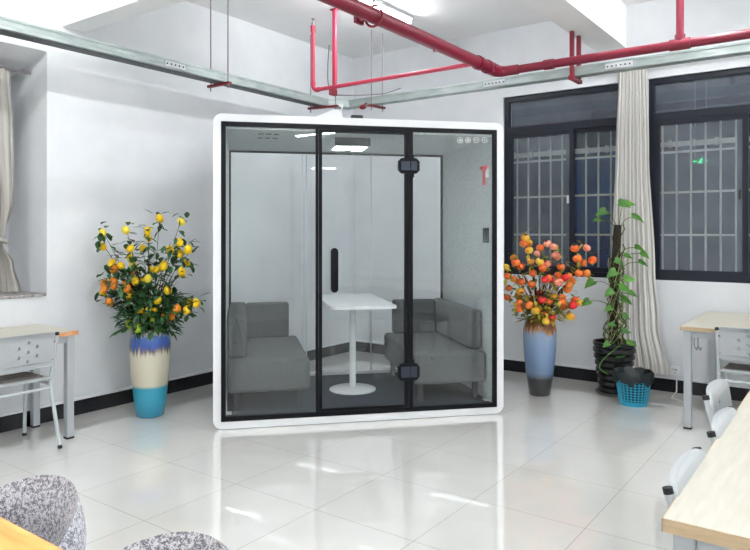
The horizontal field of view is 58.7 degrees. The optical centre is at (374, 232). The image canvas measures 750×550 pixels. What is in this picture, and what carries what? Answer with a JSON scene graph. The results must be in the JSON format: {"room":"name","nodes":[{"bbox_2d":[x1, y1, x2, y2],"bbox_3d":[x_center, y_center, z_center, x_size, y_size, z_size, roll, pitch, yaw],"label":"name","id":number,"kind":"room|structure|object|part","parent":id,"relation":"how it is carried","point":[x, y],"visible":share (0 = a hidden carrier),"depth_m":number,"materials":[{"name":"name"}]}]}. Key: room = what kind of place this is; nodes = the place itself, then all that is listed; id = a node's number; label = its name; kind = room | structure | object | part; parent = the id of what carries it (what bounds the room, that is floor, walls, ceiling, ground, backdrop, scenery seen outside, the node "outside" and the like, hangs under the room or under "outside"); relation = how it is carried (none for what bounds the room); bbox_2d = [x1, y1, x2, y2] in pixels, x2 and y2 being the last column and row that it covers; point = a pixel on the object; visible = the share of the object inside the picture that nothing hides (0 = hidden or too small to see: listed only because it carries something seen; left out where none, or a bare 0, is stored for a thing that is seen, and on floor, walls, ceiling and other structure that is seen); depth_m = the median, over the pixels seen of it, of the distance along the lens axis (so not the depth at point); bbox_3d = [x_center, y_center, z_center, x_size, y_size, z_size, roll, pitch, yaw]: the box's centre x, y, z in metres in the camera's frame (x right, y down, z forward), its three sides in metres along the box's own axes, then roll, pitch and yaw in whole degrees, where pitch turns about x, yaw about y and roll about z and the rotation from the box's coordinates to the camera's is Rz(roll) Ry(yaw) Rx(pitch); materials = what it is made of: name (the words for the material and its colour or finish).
{"room":"office","nodes":[
{"label":"office","id":0,"kind":"room"},
{"bbox_2d":[0,0,353,413],"bbox_3d":[-3.271,-0.342,4.486,0.620,3.546,9.406,0,0,36],"label":"wall","id":1,"kind":"structure","parent":0,"point":[96,140],"depth_m":5.83,"materials":[{"name":"paint"}]},
{"bbox_2d":[3,223,7,252],"bbox_3d":[-3.585,-0.446,4.598,0.060,2.047,2.020,0,0,36],"label":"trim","id":2,"kind":"structure","parent":1,"relation":"attached to","point":[5,246],"depth_m":5.39,"materials":[{"name":"paint"}]},
{"bbox_2d":[0,66,30,292],"bbox_3d":[-3.242,-0.400,4.356,0.152,1.691,1.990,0,0,36],"label":"curtain","id":3,"kind":"object","parent":1,"relation":"hanging from","point":[9,282],"visible":1,"depth_m":5.02,"materials":[{"name":"beige fabric"}]},
{"bbox_3d":[-3.258,-1.234,4.367,0.022,0.022,1.990,0,0,36],"label":"curtain rod","id":4,"kind":"part","parent":3,"relation":"part of","materials":[{"name":"silver metal"}]},
{"bbox_2d":[0,291,45,299],"bbox_3d":[-3.313,0.468,4.401,0.612,0.020,2.000,0,0,36],"label":"windowsill","id":5,"kind":"structure","parent":1,"relation":"attached to","point":[19,294],"depth_m":4.94,"materials":[{"name":"stone"}]},
{"bbox_2d":[62,0,185,31],"bbox_3d":[1.895,-1.852,2.139,10.500,0.526,0.190,0,0,36],"label":"beam","id":6,"kind":"structure","parent":1,"relation":"attached to","point":[80,15],"depth_m":4.91,"materials":[{"name":"paint"}]},
{"bbox_2d":[0,340,348,432],"bbox_3d":[-2.106,1.373,5.555,0.012,0.115,6.306,0,0,36],"label":"baseboard","id":7,"kind":"structure","parent":1,"relation":"attached to","point":[15,421],"depth_m":5.46,"materials":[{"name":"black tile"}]},
{"bbox_2d":[0,351,741,549],"bbox_3d":[1.231,1.481,1.222,10.900,0.100,9.806,0,0,36],"label":"floor","id":8,"kind":"structure","parent":0,"point":[575,467],"depth_m":4.00,"materials":[{"name":"tile"}]},
{"bbox_2d":[0,332,61,448],"bbox_3d":[-2.400,1.043,4.400,0.502,0.782,0.433,0,0,36],"label":"chair","id":9,"kind":"object","parent":8,"relation":"on","point":[46,343],"visible":1,"depth_m":4.34,"materials":[{"name":"grey paint"}]},
{"bbox_3d":[-2.431,0.990,4.422,0.375,0.056,0.400,0,0,36],"label":"seat","id":10,"kind":"part","parent":9,"relation":"part of","materials":[{"name":"grey plastic"}]},
{"bbox_3d":[-2.238,0.770,4.283,0.076,0.237,0.406,0,0,36],"label":"backrest","id":11,"kind":"part","parent":9,"relation":"part of","materials":[{"name":"grey plastic"}]},
{"bbox_3d":[-2.335,1.212,4.599,0.367,0.417,0.032,0,0,36],"label":"leg","id":12,"kind":"part","parent":9,"relation":"part of","materials":[{"name":"grey paint"}]},
{"bbox_3d":[-2.135,1.046,4.454,0.128,0.752,0.032,0,0,36],"label":"leg","id":13,"kind":"part","parent":9,"relation":"part of","materials":[{"name":"grey paint"}]},
{"bbox_2d":[0,517,62,549],"bbox_3d":[-1.125,1.056,1.296,1.700,0.750,0.760,0,0,36],"label":"wooden table","id":14,"kind":"object","parent":8,"relation":"on","point":[12,536],"visible":1,"depth_m":1.48,"materials":[{"name":"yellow wood"}]},
{"bbox_2d":[0,324,78,439],"bbox_3d":[-2.656,1.056,4.311,0.550,0.750,1.245,0,0,36],"label":"school desk","id":15,"kind":"object","parent":8,"relation":"on","point":[66,336],"visible":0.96,"depth_m":4.63,"materials":[{"name":"brown wood"}]},
{"bbox_3d":[-2.504,1.065,4.914,0.050,0.708,0.050,0,0,36],"label":"leg","id":16,"kind":"part","parent":15,"relation":"part of","materials":[{"name":"silver metal"}]},
{"bbox_3d":[-2.131,1.065,4.644,0.050,0.708,0.050,0,0,36],"label":"leg","id":17,"kind":"part","parent":15,"relation":"part of","materials":[{"name":"silver metal"}]},
{"bbox_2d":[0,475,86,549],"bbox_3d":[-0.917,1.026,1.506,0.499,0.815,0.485,0,0,36],"label":"tub chair","id":18,"kind":"object","parent":8,"relation":"on","point":[49,507],"visible":0.9,"depth_m":1.68,"materials":[{"name":"grey fabric"}]},
{"bbox_2d":[129,328,170,418],"bbox_3d":[-1.763,1.089,5.229,0.310,0.685,0.310,0,0,36],"label":"floor vase","id":19,"kind":"object","parent":8,"relation":"on","point":[149,360],"visible":0.8,"depth_m":5.11,"materials":[{"name":"beige ceramic"}]},
{"bbox_2d":[94,210,207,340],"bbox_3d":[-1.752,0.367,5.188,0.766,1.112,0.692,0,0,-36],"label":"flower bouquet","id":20,"kind":"object","parent":19,"relation":"in","point":[152,317],"visible":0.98,"depth_m":5.10,"materials":[{"name":"yellow plant"}]},
{"bbox_2d":[121,531,228,549],"bbox_3d":[-0.467,1.026,1.180,0.499,0.815,0.485,0,0,36],"label":"tub chair","id":21,"kind":"object","parent":8,"relation":"on","point":[182,540],"visible":1,"depth_m":1.39,"materials":[{"name":"grey fabric"}]},
{"bbox_2d":[213,113,503,428],"bbox_3d":[-0.209,0.281,5.690,2.231,2.291,1.405,0,0,-11],"label":"booth","id":22,"kind":"object","parent":8,"relation":"on","point":[471,211],"visible":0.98,"depth_m":5.25,"materials":[{"name":"white"}]},
{"bbox_2d":[227,302,309,410],"bbox_3d":[-0.911,0.989,5.575,0.620,0.715,1.170,0,0,-11],"label":"sofa","id":23,"kind":"object","parent":22,"relation":"on","point":[263,356],"visible":1,"depth_m":5.06,"materials":[{"name":"fabric"}]},
{"bbox_3d":[-1.049,1.272,5.052,0.040,0.147,0.040,0,0,-11],"label":"leg","id":24,"kind":"part","parent":23,"relation":"part of","materials":[{"name":"grey fabric"}]},
{"bbox_3d":[-1.148,0.792,5.573,0.146,0.323,1.060,0,0,-11],"label":"backrest","id":25,"kind":"part","parent":23,"relation":"part of","materials":[{"name":"fabric"}]},
{"bbox_2d":[246,302,288,337],"bbox_3d":[-0.984,0.795,6.091,0.388,0.318,0.110,0,0,-11],"label":"armrest","id":26,"kind":"object","parent":23,"relation":"on","point":[264,319],"depth_m":6.04,"materials":[{"name":"fabric"}]},
{"bbox_3d":[-0.911,1.076,5.575,0.620,0.250,1.170,0,0,-11],"label":"seat","id":27,"kind":"part","parent":23,"relation":"part of","materials":[{"name":"fabric"}]},
{"bbox_3d":[-0.579,1.272,5.148,0.040,0.147,0.040,0,0,-12],"label":"leg","id":28,"kind":"part","parent":23,"relation":"part of","materials":[{"name":"grey"}]},
{"bbox_2d":[317,109,342,117],"bbox_3d":[-0.367,-0.901,5.109,0.230,0.075,0.100,0,0,-12],"label":"roof cover","id":29,"kind":"structure","parent":22,"relation":"on","point":[332,113],"depth_m":5.07,"materials":[{"name":"white"}]},
{"bbox_3d":[-0.305,0.281,4.979,0.056,0.331,0.049,0,0,-11],"label":"handle","id":30,"kind":"part","parent":22,"relation":"part of","materials":[{"name":"black"}]},
{"bbox_3d":[-0.341,0.294,6.339,2.045,2.103,0.020,0,0,-11],"label":"frame","id":31,"kind":"part","parent":22,"relation":"part of","materials":[{"name":"black"}]},
{"bbox_3d":[-0.211,-0.692,5.498,0.250,0.005,0.220,0,0,-11],"label":"light panel","id":32,"kind":"part","parent":22,"relation":"part of","materials":[{"name":"white plastic"}]},
{"bbox_3d":[-0.341,1.331,6.337,2.009,0.030,0.035,0,0,-11],"label":"sill","id":33,"kind":"part","parent":22,"relation":"part of","materials":[{"name":"white metal"}]},
{"bbox_2d":[350,115,362,117],"bbox_3d":[-0.141,-0.881,5.125,0.090,0.035,0.060,0,0,-12],"label":"box","id":34,"kind":"object","parent":22,"relation":"on","point":[351,116],"visible":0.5,"depth_m":5.10,"materials":[{"name":"black plastic"}]},
{"bbox_2d":[318,293,395,394],"bbox_3d":[-0.190,0.961,5.742,0.530,0.770,1.090,0,0,-11],"label":"pedestal table","id":35,"kind":"object","parent":22,"relation":"on","point":[351,302],"visible":0.95,"depth_m":5.70,"materials":[{"name":"white"}]},
{"bbox_3d":[-0.212,-0.783,5.707,2.049,0.049,1.310,0,0,-11],"label":"ceiling panel","id":36,"kind":"part","parent":22,"relation":"part of","materials":[{"name":"fabric"}]},
{"bbox_3d":[-0.082,0.282,5.053,0.690,2.107,0.024,0,0,-11],"label":"glass door","id":37,"kind":"part","parent":22,"relation":"part of","materials":[{"name":"black"}]},
{"bbox_3d":[0.234,1.066,5.090,0.072,0.082,0.006,0,0,-11],"label":"hinge plate","id":38,"kind":"part","parent":22,"relation":"part of","materials":[{"name":"grey metal"}]},
{"bbox_3d":[0.234,-0.510,5.090,0.072,0.071,0.006,0,0,-11],"label":"hinge plate","id":39,"kind":"part","parent":22,"relation":"part of","materials":[{"name":"grey metal"}]},
{"bbox_3d":[0.298,1.066,5.103,0.050,0.082,0.006,0,0,-11],"label":"hinge plate","id":40,"kind":"part","parent":22,"relation":"part of","materials":[{"name":"grey metal"}]},
{"bbox_3d":[0.298,-0.510,5.103,0.050,0.071,0.006,0,0,-11],"label":"hinge plate","id":41,"kind":"part","parent":22,"relation":"part of","materials":[{"name":"grey"}]},
{"bbox_2d":[384,298,485,400],"bbox_3d":[0.490,0.989,5.860,0.600,0.715,1.170,0,0,-11],"label":"sofa","id":42,"kind":"object","parent":22,"relation":"on","point":[446,333],"visible":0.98,"depth_m":5.57,"materials":[{"name":"fabric"}]},
{"bbox_3d":[0.167,1.272,6.300,0.040,0.147,0.040,0,0,-11],"label":"leg","id":43,"kind":"part","parent":42,"relation":"part of","materials":[{"name":"grey metal"}]},
{"bbox_2d":[392,299,434,332],"bbox_3d":[0.369,0.795,6.366,0.413,0.318,0.110,0,0,-11],"label":"armrest","id":44,"kind":"object","parent":42,"relation":"on","point":[423,309],"depth_m":6.32,"materials":[{"name":"fabric"}]},
{"bbox_3d":[0.362,1.272,5.339,0.040,0.147,0.040,0,0,-11],"label":"leg","id":45,"kind":"part","parent":42,"relation":"part of","materials":[{"name":"grey metal"}]},
{"bbox_3d":[0.490,1.076,5.860,0.600,0.250,1.170,0,0,-11],"label":"seat","id":46,"kind":"part","parent":42,"relation":"part of","materials":[{"name":"fabric"}]},
{"bbox_3d":[0.717,0.792,5.952,0.111,0.323,1.060,0,0,-11],"label":"backrest","id":47,"kind":"part","parent":42,"relation":"part of","materials":[{"name":"fabric"}]},
{"bbox_3d":[0.813,1.272,5.431,0.040,0.147,0.040,0,0,-11],"label":"leg","id":48,"kind":"part","parent":42,"relation":"part of","materials":[{"name":"grey metal"}]},
{"bbox_2d":[480,165,488,184],"bbox_3d":[0.879,-0.457,5.353,0.051,0.158,0.090,0,0,-12],"label":"hammer","id":49,"kind":"object","parent":22,"relation":"attached to","point":[485,169],"visible":1,"depth_m":5.33,"materials":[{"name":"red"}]},
{"bbox_3d":[0.894,0.021,5.378,0.012,0.120,0.115,0,0,-11],"label":"control panel","id":50,"kind":"part","parent":22,"relation":"part of","materials":[{"name":"grey plastic"}]},
{"bbox_2d":[523,316,556,396],"bbox_3d":[1.457,1.089,5.896,0.292,0.685,0.292,0,0,36],"label":"floor vase","id":51,"kind":"object","parent":8,"relation":"on","point":[539,341],"visible":0.83,"depth_m":5.79,"materials":[{"name":"blue ceramic"}]},
{"bbox_2d":[504,231,596,326],"bbox_3d":[1.521,0.445,5.869,0.818,0.955,0.534,0,0,19],"label":"flower bouquet","id":52,"kind":"object","parent":51,"relation":"in","point":[543,305],"visible":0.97,"depth_m":5.76,"materials":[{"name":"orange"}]},
{"bbox_2d":[595,388,617,396],"bbox_3d":[2.130,1.419,5.939,0.330,0.024,0.330,0,0,36],"label":"saucer","id":53,"kind":"object","parent":8,"relation":"on","point":[596,389],"visible":0.34,"depth_m":5.86,"materials":[{"name":"grey plastic"}]},
{"bbox_2d":[593,338,635,394],"bbox_3d":[2.130,1.190,5.939,0.364,0.445,0.364,0,0,36],"label":"plant pot","id":54,"kind":"object","parent":53,"relation":"on","point":[606,384],"visible":0.67,"depth_m":5.82,"materials":[{"name":"black plastic"}]},
{"bbox_2d":[581,199,648,374],"bbox_3d":[2.109,0.457,5.888,0.521,1.515,0.368,0,0,-36],"label":"climbing plant","id":55,"kind":"object","parent":54,"relation":"in","point":[613,307],"visible":0.98,"depth_m":5.89,"materials":[{"name":"green plant"}]},
{"bbox_3d":[2.033,1.094,5.728,0.232,0.240,0.038,0,0,-16],"label":"trailing stem","id":56,"kind":"part","parent":55,"relation":"part of","materials":[{"name":"green plant"}]},
{"bbox_2d":[616,380,650,406],"bbox_3d":[2.154,1.296,5.564,0.300,0.270,0.300,0,0,36],"label":"basket","id":57,"kind":"object","parent":8,"relation":"on","point":[620,397],"visible":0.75,"depth_m":5.46,"materials":[{"name":"teal plastic"}]},
{"bbox_2d":[613,366,653,402],"bbox_3d":[2.153,1.275,5.563,0.326,0.260,0.326,0,0,36],"label":"bag","id":58,"kind":"object","parent":57,"relation":"in","point":[629,375],"visible":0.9,"depth_m":5.47,"materials":[{"name":"black"}]},
{"bbox_2d":[671,379,683,402],"bbox_3d":[2.602,1.367,5.741,0.112,0.123,0.429,0,0,9],"label":"power cord","id":59,"kind":"object","parent":8,"relation":"on","point":[676,379],"visible":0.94,"depth_m":5.78,"materials":[{"name":"white plastic"}]},
{"bbox_2d":[662,447,705,507],"bbox_3d":[1.052,1.043,1.768,0.502,0.782,0.433,0,0,36],"label":"chair","id":60,"kind":"object","parent":8,"relation":"on","point":[685,466],"visible":0.34,"depth_m":1.84,"materials":[{"name":"grey plastic"}]},
{"bbox_3d":[0.787,1.046,1.715,0.128,0.752,0.032,0,0,36],"label":"leg","id":61,"kind":"part","parent":60,"relation":"part of","materials":[{"name":"grey paint"}]},
{"bbox_2d":[662,391,749,549],"bbox_3d":[1.831,1.056,2.102,1.260,0.750,2.165,0,0,36],"label":"school desk","id":62,"kind":"object","parent":8,"relation":"on","point":[712,511],"visible":0.98,"depth_m":1.69,"materials":[{"name":"brown wood"}]},
{"bbox_3d":[0.749,1.067,1.605,0.050,0.704,0.050,0,0,36],"label":"leg","id":63,"kind":"part","parent":62,"relation":"part of","materials":[{"name":"silver metal"}]},
{"bbox_3d":[1.216,0.923,1.249,1.115,0.416,0.020,0,0,36],"label":"panel","id":64,"kind":"part","parent":62,"relation":"part of","materials":[{"name":"silver metal"}]},
{"bbox_2d":[680,311,749,429],"bbox_3d":[3.193,1.056,4.853,1.583,0.750,1.121,0,0,36],"label":"school desk","id":65,"kind":"object","parent":8,"relation":"on","point":[703,326],"visible":0.73,"depth_m":4.87,"materials":[{"name":"brown wood"}]},
{"bbox_3d":[2.287,1.065,4.874,0.050,0.708,0.050,0,0,36],"label":"leg","id":66,"kind":"part","parent":65,"relation":"part of","materials":[{"name":"silver metal"}]},
{"bbox_3d":[2.892,1.065,5.708,0.050,0.708,0.050,0,0,36],"label":"leg","id":67,"kind":"part","parent":65,"relation":"part of","materials":[{"name":"silver metal"}]},
{"bbox_2d":[702,378,731,425],"bbox_3d":[1.634,1.043,2.742,0.502,0.782,0.433,0,0,36],"label":"chair","id":68,"kind":"object","parent":8,"relation":"on","point":[717,397],"visible":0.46,"depth_m":2.85,"materials":[{"name":"grey plastic"}]},
{"bbox_3d":[1.369,1.046,2.688,0.128,0.752,0.032,0,0,36],"label":"leg","id":69,"kind":"part","parent":68,"relation":"part of","materials":[{"name":"grey paint"}]},
{"bbox_3d":[1.472,0.770,2.859,0.076,0.237,0.406,0,0,36],"label":"backrest","id":70,"kind":"part","parent":68,"relation":"part of","materials":[{"name":"grey plastic"}]},
{"bbox_2d":[706,406,736,445],"bbox_3d":[1.408,1.043,2.251,0.502,0.782,0.433,0,0,36],"label":"chair","id":71,"kind":"object","parent":8,"relation":"on","point":[721,420],"visible":0.3,"depth_m":2.32,"materials":[{"name":"grey plastic"}]},
{"bbox_3d":[1.143,1.046,2.197,0.128,0.752,0.032,0,0,36],"label":"leg","id":72,"kind":"part","parent":71,"relation":"part of","materials":[{"name":"grey paint"}]},
{"bbox_3d":[1.246,0.770,2.369,0.076,0.237,0.406,0,0,36],"label":"backrest","id":73,"kind":"part","parent":71,"relation":"part of","materials":[{"name":"grey plastic"}]},
{"bbox_2d":[715,327,749,383],"bbox_3d":[2.672,1.043,4.719,0.433,0.782,0.502,0,0,36],"label":"chair","id":74,"kind":"object","parent":8,"relation":"on","point":[726,338],"visible":0.89,"depth_m":4.63,"materials":[{"name":"grey plastic"}]},
{"bbox_3d":[2.404,1.046,4.688,0.032,0.752,0.128,0,0,36],"label":"leg","id":75,"kind":"part","parent":74,"relation":"part of","materials":[{"name":"grey paint"}]},
{"bbox_3d":[2.548,1.212,4.887,0.032,0.417,0.367,0,0,36],"label":"leg","id":76,"kind":"part","parent":74,"relation":"part of","materials":[{"name":"grey paint"}]},
{"bbox_3d":[2.554,0.770,4.557,0.406,0.237,0.076,0,0,36],"label":"backrest","id":77,"kind":"part","parent":74,"relation":"part of","materials":[{"name":"grey plastic"}]},
{"bbox_3d":[2.694,0.990,4.749,0.400,0.056,0.375,0,0,36],"label":"seat","id":78,"kind":"part","parent":74,"relation":"part of","materials":[{"name":"grey plastic"}]},
{"bbox_2d":[186,0,653,58],"bbox_3d":[0.988,-2.165,1.399,11.500,0.100,9.806,0,0,36],"label":"ceiling","id":79,"kind":"structure","parent":0,"point":[447,20],"depth_m":6.59,"materials":[{"name":"paint"}]},
{"bbox_2d":[207,0,231,91],"bbox_3d":[-1.395,-1.697,5.975,0.290,0.836,0.036,0,0,36],"label":"hanger","id":80,"kind":"object","parent":79,"relation":"hanging from","point":[228,82],"visible":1,"depth_m":5.91,"materials":[{"name":"red"}]},
{"bbox_3d":[-1.488,-1.697,6.042,0.010,0.836,0.010,0,0,13],"label":"rod","id":81,"kind":"part","parent":80,"relation":"part of","materials":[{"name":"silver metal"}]},
{"bbox_3d":[-1.302,-1.697,5.907,0.010,0.836,0.010,0,0,-32],"label":"rod","id":82,"kind":"part","parent":80,"relation":"part of","materials":[{"name":"silver metal"}]},
{"bbox_2d":[0,16,749,109],"bbox_3d":[0.007,-1.380,1.942,7.126,0.086,8.336,0,0,36],"label":"cable tray","id":83,"kind":"object","parent":80,"relation":"hanging from","point":[9,27],"visible":0.99,"depth_m":5.55,"materials":[{"name":"metal"}]},
{"bbox_2d":[0,16,328,105],"bbox_3d":[-2.905,-1.383,3.883,0.132,0.079,8.060,0,0,36],"label":"tray","id":84,"kind":"object","parent":83,"relation":"on","point":[9,27],"depth_m":5.27,"materials":[{"name":"metal"}]},
{"bbox_3d":[-1.651,-1.381,5.506,0.010,0.045,0.200,0,0,36],"label":"splice plate","id":85,"kind":"part","parent":83,"relation":"part of","materials":[{"name":"grey metal"}]},
{"bbox_2d":[359,102,366,109],"bbox_3d":[-0.115,-1.332,6.988,0.087,0.087,0.077,0,0,-22],"label":"bell","id":86,"kind":"object","parent":83,"relation":"attached to","point":[362,107],"visible":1,"depth_m":6.97,"materials":[{"name":"red metal"}]},
{"bbox_2d":[327,45,400,95],"bbox_3d":[-0.111,-1.700,6.930,0.800,0.538,0.089,0,0,15],"label":"loose cable","id":87,"kind":"object","parent":83,"relation":"on","point":[329,45],"visible":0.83,"depth_m":6.98,"materials":[{"name":"silver metal"}]},
{"bbox_3d":[1.105,-1.381,6.160,0.220,0.045,0.010,0,0,36],"label":"splice plate","id":88,"kind":"part","parent":83,"relation":"part of","materials":[{"name":"grey metal"}]},
{"bbox_2d":[349,41,749,108],"bbox_3d":[2.528,-1.383,5.194,6.860,0.079,0.112,0,0,36],"label":"tray","id":89,"kind":"object","parent":83,"relation":"on","point":[739,48],"depth_m":5.76,"materials":[{"name":"metal"}]},
{"bbox_3d":[2.011,-1.381,5.503,0.220,0.045,0.010,0,0,36],"label":"splice plate","id":90,"kind":"part","parent":83,"relation":"part of","materials":[{"name":"grey metal"}]},
{"bbox_2d":[307,34,338,112],"bbox_3d":[-0.549,-1.697,7.048,0.364,0.836,0.036,0,0,26],"label":"hanger","id":91,"kind":"object","parent":79,"relation":"hanging from","point":[310,108],"visible":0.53,"depth_m":7.09,"materials":[{"name":"red metal"}]},
{"bbox_3d":[-0.685,-1.697,7.116,0.010,0.836,0.010,0,0,-32],"label":"rod","id":92,"kind":"part","parent":91,"relation":"part of","materials":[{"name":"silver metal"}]},
{"bbox_2d":[329,8,338,95],"bbox_3d":[-0.394,-1.704,6.296,0.075,0.821,0.085,0,0,36],"label":"hanger","id":93,"kind":"object","parent":79,"relation":"hanging from","point":[333,92],"visible":0.91,"depth_m":6.30,"materials":[{"name":"red"}]},
{"bbox_2d":[311,18,470,91],"bbox_3d":[0.090,-1.702,5.923,1.744,0.714,0.048,0,0,36],"label":"branch","id":94,"kind":"object","parent":93,"relation":"hanging from","point":[313,27],"visible":0.96,"depth_m":6.07,"materials":[{"name":"red"}]},
{"bbox_2d":[354,0,382,27],"bbox_3d":[-0.040,-1.705,4.195,0.174,0.820,0.088,0,0,36],"label":"clamp","id":95,"kind":"object","parent":79,"relation":"hanging from","point":[358,21],"visible":0.7,"depth_m":4.21,"materials":[{"name":"red metal"}]},
{"bbox_2d":[318,0,749,76],"bbox_3d":[1.329,-1.367,1.927,4.967,0.116,5.862,0,0,36],"label":"pipe","id":96,"kind":"object","parent":95,"relation":"hanging from","point":[356,8],"visible":1,"depth_m":4.87,"materials":[{"name":"red metal"}]},
{"bbox_2d":[668,0,690,51],"bbox_3d":[2.218,-1.721,4.851,0.140,0.788,0.084,0,0,36],"label":"pipe riser","id":97,"kind":"object","parent":96,"relation":"attached to","point":[680,42],"visible":0.97,"depth_m":4.83,"materials":[{"name":"red metal"}]},
{"bbox_2d":[368,30,385,111],"bbox_3d":[0.021,-1.697,7.017,0.036,0.836,0.231,0,0,43],"label":"hanger","id":98,"kind":"object","parent":79,"relation":"hanging from","point":[371,105],"visible":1,"depth_m":6.97,"materials":[{"name":"red metal"}]},
{"bbox_3d":[-0.037,-1.697,6.954,0.010,0.836,0.010,0,0,13],"label":"rod","id":99,"kind":"part","parent":98,"relation":"part of","materials":[{"name":"silver metal"}]},
{"bbox_3d":[0.079,-1.697,7.080,0.010,0.836,0.010,0,0,13],"label":"rod","id":100,"kind":"part","parent":98,"relation":"part of","materials":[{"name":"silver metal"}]},
{"bbox_2d":[361,0,413,23],"bbox_3d":[-0.006,-2.080,6.043,0.070,0.070,1.220,0,0,36],"label":"tube light","id":101,"kind":"object","parent":79,"relation":"attached to","point":[387,8],"visible":0.88,"depth_m":6.25,"materials":[{"name":"grey plastic"}]},
{"bbox_2d":[354,0,749,385],"bbox_3d":[3.812,-0.342,5.295,11.500,3.546,0.220,0,0,36],"label":"wall","id":102,"kind":"structure","parent":0,"point":[651,22],"depth_m":6.99,"materials":[{"name":"paint"}]},
{"bbox_2d":[356,340,749,400],"bbox_3d":[2.535,1.373,6.078,6.888,0.115,0.012,0,0,36],"label":"baseboard","id":103,"kind":"structure","parent":102,"relation":"attached to","point":[661,384],"depth_m":6.42,"materials":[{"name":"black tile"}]},
{"bbox_2d":[504,83,617,277],"bbox_3d":[1.890,-0.489,6.673,1.230,1.840,0.144,0,0,36],"label":"window","id":104,"kind":"structure","parent":102,"relation":"in","point":[569,129],"depth_m":6.66,"materials":[{"name":"black metal"}]},
{"bbox_3d":[1.681,-0.319,6.759,0.690,1.400,0.028,0,0,36],"label":"sash","id":105,"kind":"part","parent":104,"relation":"part of","materials":[{"name":"black metal"}]},
{"bbox_2d":[514,131,615,267],"bbox_3d":[1.927,-0.294,6.724,1.210,1.430,0.019,0,0,36],"label":"security grille","id":106,"kind":"object","parent":104,"relation":"attached to","point":[610,156],"depth_m":6.74,"materials":[{"name":"grey metal"}]},
{"bbox_3d":[2.119,-0.319,6.478,0.530,1.400,0.028,0,0,36],"label":"sash","id":107,"kind":"part","parent":104,"relation":"part of","materials":[{"name":"black metal"}]},
{"bbox_2d":[521,0,626,52],"bbox_3d":[1.218,-1.917,4.894,0.270,0.396,3.476,0,0,36],"label":"beam","id":108,"kind":"structure","parent":102,"relation":"attached to","point":[601,25],"depth_m":5.62,"materials":[{"name":"paint"}]},
{"bbox_2d":[568,31,581,83],"bbox_3d":[1.732,-1.512,5.765,0.040,0.415,0.250,0,0,36],"label":"hanger","id":109,"kind":"object","parent":102,"relation":"hanging from","point":[571,76],"visible":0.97,"depth_m":5.69,"materials":[{"name":"red"}]},
{"bbox_3d":[1.682,-1.514,5.696,0.030,0.410,0.036,0,0,36],"label":"post","id":110,"kind":"part","parent":109,"relation":"part of","materials":[{"name":"red metal"}]},
{"bbox_3d":[1.782,-1.514,5.834,0.030,0.410,0.036,0,0,36],"label":"post","id":111,"kind":"part","parent":109,"relation":"part of","materials":[{"name":"red"}]},
{"bbox_2d":[512,66,749,282],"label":"window","id":112,"kind":"structure","parent":102,"relation":"in","point":[740,114],"depth_m":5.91,"materials":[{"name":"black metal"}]},
{"bbox_2d":[692,79,708,163],"bbox_3d":[3.210,-1.274,6.577,0.150,1.190,0.024,0,0,36],"label":"exit sign","id":113,"kind":"object","parent":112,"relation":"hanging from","point":[696,160],"visible":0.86,"depth_m":6.60,"materials":[{"name":"teal plastic"}]},
{"bbox_3d":[3.172,-1.294,6.610,0.007,1.150,0.008,0,0,36],"label":"hanging rod","id":114,"kind":"part","parent":113,"relation":"part of","materials":[{"name":"silver metal"}]},
{"bbox_2d":[661,119,749,271],"bbox_3d":[3.190,-0.294,5.808,1.450,1.430,0.019,0,0,36],"label":"security grille","id":115,"kind":"object","parent":112,"relation":"attached to","point":[720,148],"depth_m":5.98,"materials":[{"name":"grey metal"}]},
{"bbox_3d":[3.409,-0.319,5.544,0.705,1.400,0.028,0,0,36],"label":"sash","id":116,"kind":"part","parent":112,"relation":"part of","materials":[{"name":"black metal"}]},
{"bbox_2d":[608,69,668,374],"bbox_3d":[2.775,-0.129,5.823,2.000,2.790,0.054,0,0,36],"label":"window curtain","id":117,"kind":"object","parent":102,"relation":"hanging from","point":[632,169],"visible":0.75,"depth_m":6.10,"materials":[{"name":"beige fabric"}]},
{"bbox_2d":[670,366,679,375],"bbox_3d":[2.686,1.236,5.968,0.080,0.080,0.014,0,0,36],"label":"wall socket","id":118,"kind":"object","parent":102,"relation":"attached to","point":[674,370],"visible":1,"depth_m":5.96,"materials":[{"name":"white plastic"}]},
{"bbox_2d":[575,152,615,267],"bbox_3d":[2.719,0.231,8.217,0.520,2.400,0.120,0,0,36],"label":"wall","id":119,"kind":"structure","parent":0,"point":[604,163],"depth_m":8.19,"materials":[{"name":"blue"}]},
{"label":"outside","id":120,"kind":"structure","parent":0,"visible":0},
{"bbox_2d":[514,145,615,158],"bbox_3d":[2.071,-0.844,6.939,1.550,0.070,0.050,0,0,36],"label":"rail","id":121,"kind":"object","parent":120,"point":[606,148],"visible":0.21,"depth_m":7.02,"materials":[{"name":"grey metal"}]},
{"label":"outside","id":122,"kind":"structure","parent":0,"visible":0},
{"bbox_2d":[661,136,749,147],"bbox_3d":[3.427,-0.844,5.956,1.700,0.070,0.050,0,0,36],"label":"rail","id":123,"kind":"object","parent":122,"point":[669,144],"visible":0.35,"depth_m":6.24,"materials":[{"name":"grey metal"}]}
]}

